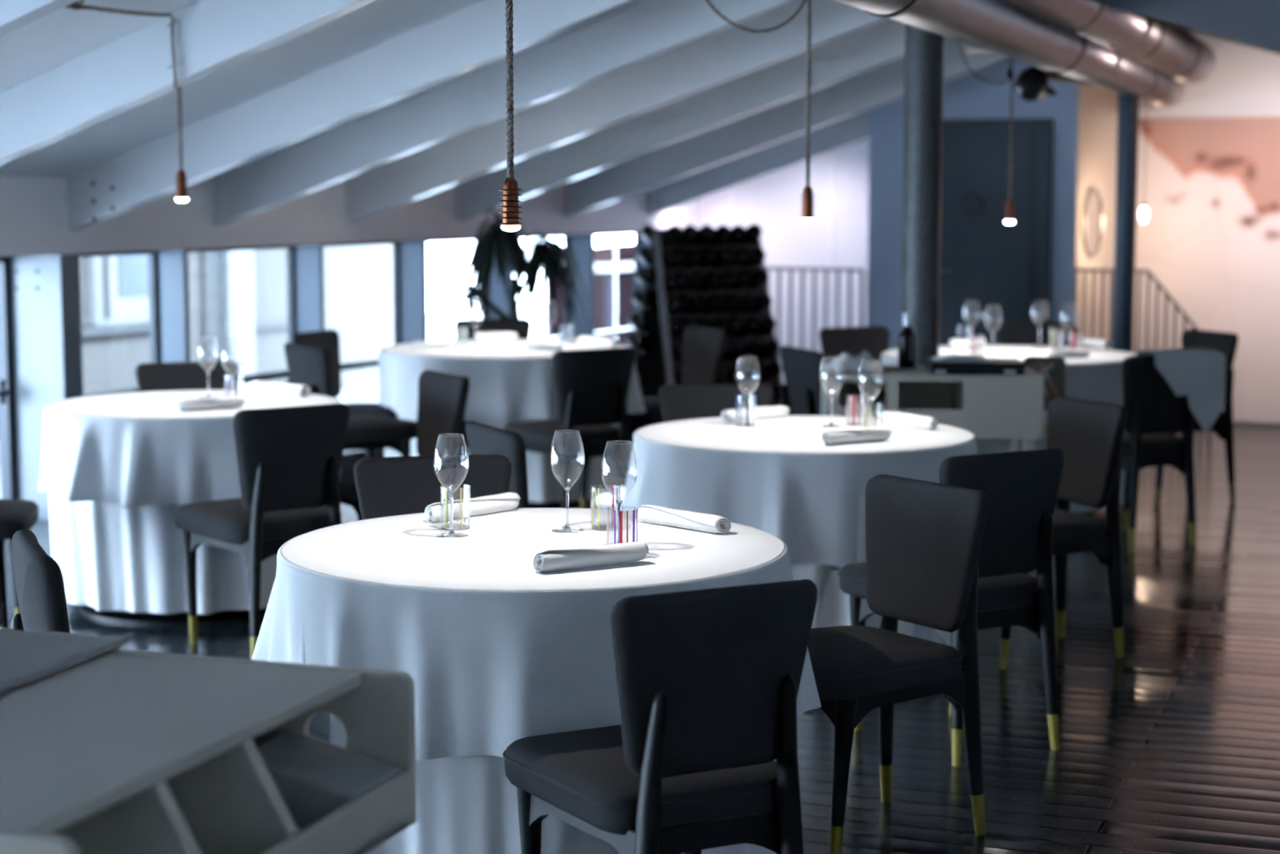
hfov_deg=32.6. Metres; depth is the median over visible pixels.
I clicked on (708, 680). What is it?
dining chair
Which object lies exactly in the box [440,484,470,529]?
tumbler
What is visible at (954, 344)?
rolled napkin
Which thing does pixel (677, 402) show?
dining chair
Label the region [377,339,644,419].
tablecloth
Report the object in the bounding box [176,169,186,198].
socket
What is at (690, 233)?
bottle
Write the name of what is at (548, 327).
wine glass
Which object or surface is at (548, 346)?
rolled napkin
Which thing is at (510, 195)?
socket
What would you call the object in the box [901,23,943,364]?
steel column
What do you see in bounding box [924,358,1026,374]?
tray
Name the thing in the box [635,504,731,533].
rolled napkin
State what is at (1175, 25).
trim
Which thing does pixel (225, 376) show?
tumbler
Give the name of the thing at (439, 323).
ground
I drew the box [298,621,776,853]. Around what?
tablecloth
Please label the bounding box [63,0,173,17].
rope
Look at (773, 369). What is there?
bottle
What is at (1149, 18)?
trim
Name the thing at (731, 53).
beam
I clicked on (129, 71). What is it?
beam
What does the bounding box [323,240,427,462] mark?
window
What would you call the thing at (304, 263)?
window
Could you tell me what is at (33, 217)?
wall
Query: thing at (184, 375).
dining chair
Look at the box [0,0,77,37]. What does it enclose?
trim
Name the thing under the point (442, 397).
dining chair
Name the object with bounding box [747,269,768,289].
bottle
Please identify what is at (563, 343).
tumbler
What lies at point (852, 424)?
tumbler
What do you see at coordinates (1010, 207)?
socket
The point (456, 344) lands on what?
tumbler
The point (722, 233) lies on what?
bottle
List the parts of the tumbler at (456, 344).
glass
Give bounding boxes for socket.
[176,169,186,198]
[502,177,519,226]
[801,186,813,218]
[1005,198,1013,221]
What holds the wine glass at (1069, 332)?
on the tablecloth at (1097, 376)
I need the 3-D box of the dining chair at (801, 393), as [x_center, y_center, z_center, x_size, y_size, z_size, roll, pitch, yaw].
[0.929,0.059,9.803,0.543,0.837,0.459,-2,7,-20]
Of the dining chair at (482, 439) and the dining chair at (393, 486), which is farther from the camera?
the dining chair at (482, 439)
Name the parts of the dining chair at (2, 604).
seat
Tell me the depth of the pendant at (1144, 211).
13.80 m
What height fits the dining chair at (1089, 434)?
0.837 m
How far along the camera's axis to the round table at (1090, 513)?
10.32 m
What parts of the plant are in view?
crown, stem, crown, stem, stem, crown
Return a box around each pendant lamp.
[173,86,188,202]
[498,0,522,231]
[800,0,815,222]
[1004,74,1015,223]
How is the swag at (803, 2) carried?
attached to the pendant lamp at (807, 197)
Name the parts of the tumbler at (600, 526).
glass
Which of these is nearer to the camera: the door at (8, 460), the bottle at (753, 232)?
the door at (8, 460)
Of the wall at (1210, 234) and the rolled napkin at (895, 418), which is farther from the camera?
the wall at (1210, 234)
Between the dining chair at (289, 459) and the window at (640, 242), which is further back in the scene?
the window at (640, 242)
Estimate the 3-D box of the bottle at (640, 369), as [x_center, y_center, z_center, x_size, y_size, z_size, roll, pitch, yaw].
[-0.019,-0.344,12.555,0.086,0.122,0.249,-2,7,-21]
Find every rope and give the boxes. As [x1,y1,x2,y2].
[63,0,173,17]
[170,17,177,88]
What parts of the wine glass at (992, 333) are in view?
stem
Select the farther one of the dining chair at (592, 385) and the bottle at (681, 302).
the bottle at (681, 302)
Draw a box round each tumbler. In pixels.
[224,374,244,397]
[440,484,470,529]
[453,325,467,346]
[560,324,573,344]
[590,484,620,530]
[606,506,638,544]
[735,394,755,425]
[845,394,866,426]
[861,402,883,428]
[958,324,972,338]
[968,334,983,355]
[1049,327,1064,348]
[1071,331,1084,350]
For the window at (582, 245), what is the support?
in the wall at (33, 217)
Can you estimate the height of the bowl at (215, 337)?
0.134 m
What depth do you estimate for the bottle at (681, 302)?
11.99 m
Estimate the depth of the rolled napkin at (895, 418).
7.27 m
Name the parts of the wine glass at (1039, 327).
stem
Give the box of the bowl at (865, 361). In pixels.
[857,360,883,400]
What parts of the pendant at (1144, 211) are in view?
bulb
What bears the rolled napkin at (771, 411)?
on the tablecloth at (778, 477)
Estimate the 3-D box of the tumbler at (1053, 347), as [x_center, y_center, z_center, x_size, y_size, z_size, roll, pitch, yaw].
[2.068,-0.441,10.847,0.070,0.100,0.070,1,6,11]
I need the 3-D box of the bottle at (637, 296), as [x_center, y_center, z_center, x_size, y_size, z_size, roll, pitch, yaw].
[0.033,-0.719,12.415,0.086,0.114,0.251,-3,7,-23]
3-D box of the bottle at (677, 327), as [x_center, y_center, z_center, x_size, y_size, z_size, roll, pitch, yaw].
[0.202,-0.551,12.074,0.086,0.116,0.251,-3,7,-23]
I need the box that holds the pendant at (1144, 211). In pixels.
[1139,102,1147,222]
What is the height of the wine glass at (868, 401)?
0.233 m
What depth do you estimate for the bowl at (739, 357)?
7.28 m
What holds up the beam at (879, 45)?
attached to the wall at (33, 217)
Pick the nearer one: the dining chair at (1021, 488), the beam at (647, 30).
the dining chair at (1021, 488)
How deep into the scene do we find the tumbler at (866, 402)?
7.05 m
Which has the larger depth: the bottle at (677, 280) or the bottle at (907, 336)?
the bottle at (677, 280)
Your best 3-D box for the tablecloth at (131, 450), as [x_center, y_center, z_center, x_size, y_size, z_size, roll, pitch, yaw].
[-1.653,0.073,8.109,1.093,0.323,1.291,0,6,0]
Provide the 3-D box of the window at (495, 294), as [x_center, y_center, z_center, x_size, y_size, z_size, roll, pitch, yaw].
[-1.114,-0.524,13.264,0.220,1.239,1.010,3,7,27]
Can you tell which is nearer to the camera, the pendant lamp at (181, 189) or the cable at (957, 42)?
the pendant lamp at (181, 189)
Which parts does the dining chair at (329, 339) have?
backrest, seat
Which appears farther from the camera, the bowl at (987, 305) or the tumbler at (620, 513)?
the bowl at (987, 305)
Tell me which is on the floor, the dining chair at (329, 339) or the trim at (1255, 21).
the dining chair at (329, 339)
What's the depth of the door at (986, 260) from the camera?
14.00 m
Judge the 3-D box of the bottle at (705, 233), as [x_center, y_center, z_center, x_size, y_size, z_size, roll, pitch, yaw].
[0.334,-1.071,12.234,0.086,0.124,0.248,-3,7,-23]
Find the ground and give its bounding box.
[0,302,545,498]
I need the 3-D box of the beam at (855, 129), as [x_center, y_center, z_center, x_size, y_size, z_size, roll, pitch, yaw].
[1.697,-2.083,14.345,3.650,1.412,0.086,3,7,27]
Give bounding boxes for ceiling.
[0,0,648,177]
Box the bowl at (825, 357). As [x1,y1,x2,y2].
[819,357,844,396]
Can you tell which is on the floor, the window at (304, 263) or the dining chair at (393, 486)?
the dining chair at (393, 486)
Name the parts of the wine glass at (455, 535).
stem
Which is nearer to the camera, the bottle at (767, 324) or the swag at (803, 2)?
the swag at (803, 2)
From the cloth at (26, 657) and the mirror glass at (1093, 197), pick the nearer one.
the cloth at (26, 657)
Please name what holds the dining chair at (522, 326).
on the floor
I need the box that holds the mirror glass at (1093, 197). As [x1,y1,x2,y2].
[1085,190,1102,254]
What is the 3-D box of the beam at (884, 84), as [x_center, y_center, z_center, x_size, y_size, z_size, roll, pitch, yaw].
[1.147,-1.966,13.276,3.650,1.412,0.086,3,7,27]
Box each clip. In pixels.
[165,20,180,26]
[167,62,182,69]
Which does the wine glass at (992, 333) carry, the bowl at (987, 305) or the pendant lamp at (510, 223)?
the bowl at (987, 305)
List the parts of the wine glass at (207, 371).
stem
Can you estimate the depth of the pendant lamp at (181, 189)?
7.99 m
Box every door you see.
[0,256,17,499]
[939,118,1053,346]
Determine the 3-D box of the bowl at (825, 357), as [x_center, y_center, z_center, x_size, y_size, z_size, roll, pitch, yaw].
[0.637,-0.165,7.273,0.081,0.134,0.081,4,7,29]
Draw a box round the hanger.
[1004,56,1014,67]
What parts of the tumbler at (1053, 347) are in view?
glass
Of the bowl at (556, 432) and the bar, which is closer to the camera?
the bowl at (556, 432)
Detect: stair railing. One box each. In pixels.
[764,266,863,364]
[1074,267,1211,439]
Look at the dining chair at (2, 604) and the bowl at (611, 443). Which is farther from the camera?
the dining chair at (2, 604)
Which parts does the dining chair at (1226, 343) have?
leg, leg, seat frame, seat, backrest, leg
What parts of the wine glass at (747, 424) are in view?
stem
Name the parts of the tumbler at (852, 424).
glass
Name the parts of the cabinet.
panel, panel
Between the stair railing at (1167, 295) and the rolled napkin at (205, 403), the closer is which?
the rolled napkin at (205, 403)
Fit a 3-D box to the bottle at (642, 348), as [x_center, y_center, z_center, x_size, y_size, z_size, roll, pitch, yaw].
[-0.002,-0.472,12.508,0.086,0.115,0.251,-2,7,-21]
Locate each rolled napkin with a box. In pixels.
[177,396,244,411]
[245,380,310,396]
[412,341,448,348]
[424,492,519,522]
[474,332,518,342]
[525,342,563,351]
[533,542,648,572]
[576,335,618,346]
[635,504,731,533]
[720,405,789,421]
[821,427,891,444]
[879,411,937,429]
[949,337,986,349]
[1047,349,1089,358]
[1077,337,1112,348]
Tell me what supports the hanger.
hanging from the ceiling
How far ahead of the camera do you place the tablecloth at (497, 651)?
4.44 m
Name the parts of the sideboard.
panel, panel, panel, leg, leg, panel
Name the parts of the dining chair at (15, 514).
leg, seat frame, leg, seat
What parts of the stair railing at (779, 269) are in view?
handrail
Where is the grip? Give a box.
[1006,67,1013,79]
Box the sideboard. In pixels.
[821,355,1066,451]
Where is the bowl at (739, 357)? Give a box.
[735,357,759,395]
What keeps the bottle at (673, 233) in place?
in the rack
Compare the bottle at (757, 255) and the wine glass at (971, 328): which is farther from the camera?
the bottle at (757, 255)
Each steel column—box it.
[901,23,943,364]
[1111,93,1139,353]
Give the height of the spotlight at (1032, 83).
0.267 m
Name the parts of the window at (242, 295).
window sill, pane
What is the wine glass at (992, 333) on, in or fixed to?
on the tablecloth at (1097, 376)
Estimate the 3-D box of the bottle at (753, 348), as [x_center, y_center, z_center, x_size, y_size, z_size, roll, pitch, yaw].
[0.600,-0.432,12.189,0.086,0.117,0.250,-3,7,-22]
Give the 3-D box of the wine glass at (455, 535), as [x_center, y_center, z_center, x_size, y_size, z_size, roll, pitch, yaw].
[-0.431,0.133,5.004,0.081,0.233,0.081,2,7,17]
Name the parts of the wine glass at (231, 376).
stem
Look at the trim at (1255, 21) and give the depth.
7.98 m
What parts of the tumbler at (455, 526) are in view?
glass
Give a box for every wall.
[0,177,700,257]
[700,30,1279,426]
[866,58,1077,350]
[1072,84,1117,349]
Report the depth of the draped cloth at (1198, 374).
9.37 m
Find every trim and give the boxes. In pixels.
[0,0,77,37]
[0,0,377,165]
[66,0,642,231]
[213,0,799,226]
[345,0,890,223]
[614,151,833,338]
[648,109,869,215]
[1088,0,1279,49]
[1108,5,1279,51]
[1149,17,1279,52]
[1174,25,1279,53]
[1182,28,1279,53]
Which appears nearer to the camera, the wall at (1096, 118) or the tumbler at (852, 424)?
the tumbler at (852, 424)
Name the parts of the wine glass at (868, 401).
stem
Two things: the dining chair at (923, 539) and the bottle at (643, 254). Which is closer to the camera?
the dining chair at (923, 539)
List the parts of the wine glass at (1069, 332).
stem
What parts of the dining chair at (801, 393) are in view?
leg, leg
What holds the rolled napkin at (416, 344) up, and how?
on the tablecloth at (508, 380)
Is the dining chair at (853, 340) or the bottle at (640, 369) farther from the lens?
the bottle at (640, 369)
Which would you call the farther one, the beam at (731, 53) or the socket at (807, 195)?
the beam at (731, 53)
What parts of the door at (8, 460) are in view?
handle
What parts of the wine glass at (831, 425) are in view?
stem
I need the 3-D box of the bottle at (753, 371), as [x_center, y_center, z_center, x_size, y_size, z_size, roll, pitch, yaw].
[0.614,-0.306,12.172,0.086,0.113,0.252,-3,7,-22]
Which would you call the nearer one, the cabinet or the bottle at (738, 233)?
the cabinet
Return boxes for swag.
[705,0,806,33]
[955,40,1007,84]
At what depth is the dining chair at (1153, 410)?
9.34 m
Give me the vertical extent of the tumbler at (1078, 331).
0.100 m
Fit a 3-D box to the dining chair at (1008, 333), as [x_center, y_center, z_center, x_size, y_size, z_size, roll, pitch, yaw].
[2.022,-0.101,11.265,0.459,0.837,0.543,2,6,15]
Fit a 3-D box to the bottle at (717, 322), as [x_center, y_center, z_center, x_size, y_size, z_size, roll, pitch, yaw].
[0.398,-0.551,12.137,0.086,0.123,0.249,-2,7,-21]
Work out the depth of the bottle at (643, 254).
12.30 m
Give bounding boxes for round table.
[80,604,266,625]
[528,499,590,507]
[1079,510,1097,516]
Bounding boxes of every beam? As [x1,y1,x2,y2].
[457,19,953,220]
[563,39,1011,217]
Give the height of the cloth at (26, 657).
0.018 m
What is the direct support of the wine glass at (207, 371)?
on the tablecloth at (131, 450)
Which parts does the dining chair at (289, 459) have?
leg, seat frame, seat, leg, backrest, leg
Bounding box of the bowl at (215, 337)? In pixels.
[196,337,218,368]
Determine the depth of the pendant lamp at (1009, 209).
10.38 m
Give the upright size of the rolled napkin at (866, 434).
0.043 m
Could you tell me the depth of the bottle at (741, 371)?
12.04 m
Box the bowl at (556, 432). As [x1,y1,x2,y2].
[549,431,584,488]
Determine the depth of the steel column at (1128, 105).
12.45 m
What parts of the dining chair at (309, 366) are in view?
backrest, leg, leg, seat frame, seat, leg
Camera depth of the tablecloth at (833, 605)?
6.66 m
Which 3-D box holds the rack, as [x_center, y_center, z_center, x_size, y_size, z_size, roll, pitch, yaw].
[0.364,-0.457,12.363,0.720,1.321,0.934,-3,7,-22]
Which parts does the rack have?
rail, hinge rail, rail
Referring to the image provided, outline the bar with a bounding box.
[1044,71,1104,88]
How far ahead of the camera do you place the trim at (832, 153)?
15.56 m
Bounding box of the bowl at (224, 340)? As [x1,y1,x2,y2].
[221,340,243,376]
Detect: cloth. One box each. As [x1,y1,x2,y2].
[0,627,135,693]
[822,351,886,370]
[929,354,992,360]
[1136,347,1226,433]
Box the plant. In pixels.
[447,207,597,340]
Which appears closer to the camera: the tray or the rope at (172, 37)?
the rope at (172, 37)
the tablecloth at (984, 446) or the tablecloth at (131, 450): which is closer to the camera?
the tablecloth at (131, 450)
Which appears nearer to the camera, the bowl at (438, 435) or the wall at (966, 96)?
the bowl at (438, 435)
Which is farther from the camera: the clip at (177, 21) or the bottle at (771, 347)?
the bottle at (771, 347)
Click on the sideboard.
(1012, 406)
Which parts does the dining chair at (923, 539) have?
leg, seat, leg, seat frame, backrest, leg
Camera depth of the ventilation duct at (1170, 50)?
10.82 m
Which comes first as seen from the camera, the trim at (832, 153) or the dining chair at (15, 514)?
the dining chair at (15, 514)
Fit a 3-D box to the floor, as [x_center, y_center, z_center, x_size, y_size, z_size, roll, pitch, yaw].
[0.610,0.846,7.010,9.350,0.120,16.160,3,7,27]
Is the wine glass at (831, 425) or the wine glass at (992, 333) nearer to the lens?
the wine glass at (831, 425)
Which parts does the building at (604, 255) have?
cornice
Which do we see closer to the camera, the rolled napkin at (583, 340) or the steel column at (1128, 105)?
the rolled napkin at (583, 340)
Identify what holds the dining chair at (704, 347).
on the floor
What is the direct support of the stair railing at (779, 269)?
on the floor
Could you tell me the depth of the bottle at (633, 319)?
12.44 m
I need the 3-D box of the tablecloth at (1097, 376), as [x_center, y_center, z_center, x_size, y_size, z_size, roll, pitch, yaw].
[1.772,-0.173,10.496,1.263,0.354,1.302,3,7,24]
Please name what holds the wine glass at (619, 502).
on the tablecloth at (497, 651)
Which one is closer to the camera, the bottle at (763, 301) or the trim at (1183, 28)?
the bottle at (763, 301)
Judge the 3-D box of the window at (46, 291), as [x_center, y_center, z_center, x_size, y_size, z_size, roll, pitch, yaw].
[-2.773,-0.186,10.182,0.350,1.239,0.137,3,7,27]
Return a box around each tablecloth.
[38,390,341,507]
[48,454,328,614]
[251,507,821,759]
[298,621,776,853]
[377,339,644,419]
[383,400,623,502]
[622,415,977,565]
[791,476,948,645]
[880,345,1136,439]
[976,438,1124,513]
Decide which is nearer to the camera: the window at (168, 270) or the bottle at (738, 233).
the window at (168, 270)
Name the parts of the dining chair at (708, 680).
leg, seat, leg, seat frame, leg, backrest, leg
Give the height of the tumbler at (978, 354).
0.100 m
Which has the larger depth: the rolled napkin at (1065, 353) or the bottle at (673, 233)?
the bottle at (673, 233)
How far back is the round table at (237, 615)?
7.81 m
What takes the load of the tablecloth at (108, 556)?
on the round table at (237, 615)
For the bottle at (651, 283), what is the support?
in the rack
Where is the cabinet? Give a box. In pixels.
[0,648,416,853]
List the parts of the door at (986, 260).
handle, moulding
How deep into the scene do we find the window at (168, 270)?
10.83 m
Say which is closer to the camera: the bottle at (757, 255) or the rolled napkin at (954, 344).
the rolled napkin at (954, 344)
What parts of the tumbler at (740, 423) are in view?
glass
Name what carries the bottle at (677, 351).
in the rack
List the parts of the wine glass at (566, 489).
stem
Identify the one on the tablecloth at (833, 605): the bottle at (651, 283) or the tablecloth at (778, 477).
the tablecloth at (778, 477)
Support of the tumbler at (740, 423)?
on the tablecloth at (778, 477)
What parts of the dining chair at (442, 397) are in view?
seat, seat frame, leg, backrest, leg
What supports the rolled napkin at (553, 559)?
on the tablecloth at (497, 651)
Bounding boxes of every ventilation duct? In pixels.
[832,0,1186,107]
[1005,0,1216,84]
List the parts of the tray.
lid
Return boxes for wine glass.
[196,335,218,398]
[221,339,243,396]
[433,433,468,537]
[466,300,483,347]
[541,300,557,342]
[549,429,584,533]
[600,440,637,545]
[735,355,759,426]
[819,356,844,427]
[857,359,883,427]
[963,301,980,338]
[984,304,1001,354]
[1031,300,1048,347]
[1061,303,1078,349]
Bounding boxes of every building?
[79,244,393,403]
[540,243,634,346]
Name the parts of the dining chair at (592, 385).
seat, leg, seat frame, leg, backrest, leg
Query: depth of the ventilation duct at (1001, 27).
8.70 m
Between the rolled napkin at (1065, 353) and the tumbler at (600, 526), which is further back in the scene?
the rolled napkin at (1065, 353)
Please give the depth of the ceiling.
8.96 m
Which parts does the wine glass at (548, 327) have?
stem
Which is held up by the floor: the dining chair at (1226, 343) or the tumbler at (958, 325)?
the dining chair at (1226, 343)
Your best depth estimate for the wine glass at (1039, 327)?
10.88 m
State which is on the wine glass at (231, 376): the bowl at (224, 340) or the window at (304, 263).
the bowl at (224, 340)
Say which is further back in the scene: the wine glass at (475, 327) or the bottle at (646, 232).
the bottle at (646, 232)
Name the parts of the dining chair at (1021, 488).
leg, seat, seat frame, leg, backrest, leg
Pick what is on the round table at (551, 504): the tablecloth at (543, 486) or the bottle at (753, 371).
the tablecloth at (543, 486)
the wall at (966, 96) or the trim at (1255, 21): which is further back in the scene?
the wall at (966, 96)
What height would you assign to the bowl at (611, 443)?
0.134 m
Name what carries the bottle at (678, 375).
in the rack
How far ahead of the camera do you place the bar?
12.04 m
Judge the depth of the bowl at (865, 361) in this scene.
7.13 m
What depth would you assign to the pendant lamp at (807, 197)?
7.02 m
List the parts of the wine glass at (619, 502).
stem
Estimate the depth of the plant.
12.41 m
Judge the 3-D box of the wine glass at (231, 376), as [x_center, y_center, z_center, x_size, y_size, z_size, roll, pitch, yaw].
[-1.505,-0.204,8.079,0.081,0.233,0.081,3,7,23]
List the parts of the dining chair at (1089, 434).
leg, leg, seat, seat frame, backrest, leg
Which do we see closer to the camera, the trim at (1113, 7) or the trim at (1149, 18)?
the trim at (1113, 7)
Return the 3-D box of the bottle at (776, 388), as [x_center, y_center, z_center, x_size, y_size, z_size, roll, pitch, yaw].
[0.727,-0.184,12.191,0.086,0.119,0.250,-2,7,-21]
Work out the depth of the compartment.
3.26 m
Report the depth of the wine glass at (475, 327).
10.88 m
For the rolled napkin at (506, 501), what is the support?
on the tablecloth at (497, 651)
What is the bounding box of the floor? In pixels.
[4,423,1279,853]
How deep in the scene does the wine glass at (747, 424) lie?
7.30 m
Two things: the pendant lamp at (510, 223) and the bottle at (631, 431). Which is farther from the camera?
the bottle at (631, 431)
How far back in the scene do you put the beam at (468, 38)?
9.31 m
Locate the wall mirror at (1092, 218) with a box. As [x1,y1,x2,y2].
[1081,187,1103,257]
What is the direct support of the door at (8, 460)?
in the wall at (33, 217)
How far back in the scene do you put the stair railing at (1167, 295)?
13.61 m
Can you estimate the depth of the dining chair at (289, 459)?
7.13 m
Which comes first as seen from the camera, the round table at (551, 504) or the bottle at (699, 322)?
the round table at (551, 504)
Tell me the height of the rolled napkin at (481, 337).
0.054 m
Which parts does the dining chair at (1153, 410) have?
leg, leg, seat, seat frame, backrest, leg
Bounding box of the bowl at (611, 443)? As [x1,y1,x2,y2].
[600,443,637,501]
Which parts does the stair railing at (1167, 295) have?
handrail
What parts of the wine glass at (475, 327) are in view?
stem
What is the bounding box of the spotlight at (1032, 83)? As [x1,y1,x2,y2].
[1014,64,1057,101]
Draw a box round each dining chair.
[0,498,39,628]
[0,599,4,625]
[11,528,70,633]
[135,360,239,391]
[173,403,350,659]
[284,342,417,457]
[292,328,396,457]
[338,369,469,520]
[353,453,511,519]
[454,318,531,340]
[465,420,528,507]
[502,578,817,853]
[503,346,635,508]
[617,325,726,491]
[658,383,773,422]
[780,345,825,415]
[807,474,988,853]
[818,325,889,364]
[838,448,1064,766]
[997,322,1078,346]
[999,396,1126,669]
[1118,355,1196,551]
[1154,328,1238,508]
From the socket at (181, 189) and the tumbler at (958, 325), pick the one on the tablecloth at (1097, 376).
the tumbler at (958, 325)
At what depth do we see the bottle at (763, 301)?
12.18 m
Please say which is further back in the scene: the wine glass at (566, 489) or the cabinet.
the wine glass at (566, 489)
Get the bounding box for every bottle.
[626,333,649,355]
[628,312,652,337]
[628,428,635,441]
[631,289,657,311]
[635,267,657,288]
[635,364,646,379]
[638,246,655,268]
[640,224,664,244]
[660,225,682,244]
[665,271,686,291]
[667,293,689,314]
[670,317,691,336]
[672,341,683,359]
[675,368,682,384]
[677,225,697,245]
[690,316,708,327]
[693,224,714,244]
[707,317,726,329]
[709,224,730,245]
[725,225,746,244]
[728,363,747,382]
[741,223,762,244]
[741,340,762,359]
[744,247,765,266]
[744,363,765,381]
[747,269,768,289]
[751,293,772,313]
[755,315,776,335]
[758,339,779,359]
[761,361,782,379]
[771,384,781,403]
[897,311,915,368]
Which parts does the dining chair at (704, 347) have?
seat, seat frame, leg, backrest, leg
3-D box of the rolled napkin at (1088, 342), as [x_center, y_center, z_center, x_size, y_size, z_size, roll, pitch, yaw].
[2.262,-0.418,10.879,0.060,0.048,0.235,-3,7,-23]
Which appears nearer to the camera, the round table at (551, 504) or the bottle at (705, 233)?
the round table at (551, 504)
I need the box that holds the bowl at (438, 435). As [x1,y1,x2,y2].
[433,435,468,492]
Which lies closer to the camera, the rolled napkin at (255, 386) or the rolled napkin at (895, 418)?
the rolled napkin at (895, 418)
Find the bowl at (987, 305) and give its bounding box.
[984,305,1001,333]
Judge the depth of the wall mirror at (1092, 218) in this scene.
14.07 m
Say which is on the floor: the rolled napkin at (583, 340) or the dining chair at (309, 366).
the dining chair at (309, 366)
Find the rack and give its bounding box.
[627,228,782,453]
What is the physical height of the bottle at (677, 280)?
0.120 m
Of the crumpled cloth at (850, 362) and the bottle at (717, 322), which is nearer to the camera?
the crumpled cloth at (850, 362)
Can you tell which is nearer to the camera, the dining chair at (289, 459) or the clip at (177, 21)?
the dining chair at (289, 459)
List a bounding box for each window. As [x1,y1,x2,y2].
[10,253,83,521]
[79,249,190,396]
[187,244,324,384]
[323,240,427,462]
[426,238,513,318]
[519,233,594,340]
[594,231,650,337]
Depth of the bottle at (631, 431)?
12.64 m
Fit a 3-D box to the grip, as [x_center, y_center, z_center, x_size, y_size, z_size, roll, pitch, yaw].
[1.747,-1.667,10.330,0.034,0.060,0.034,0,6,0]
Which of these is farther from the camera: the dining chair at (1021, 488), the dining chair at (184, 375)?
the dining chair at (184, 375)
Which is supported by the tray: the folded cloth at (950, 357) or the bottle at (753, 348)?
the folded cloth at (950, 357)

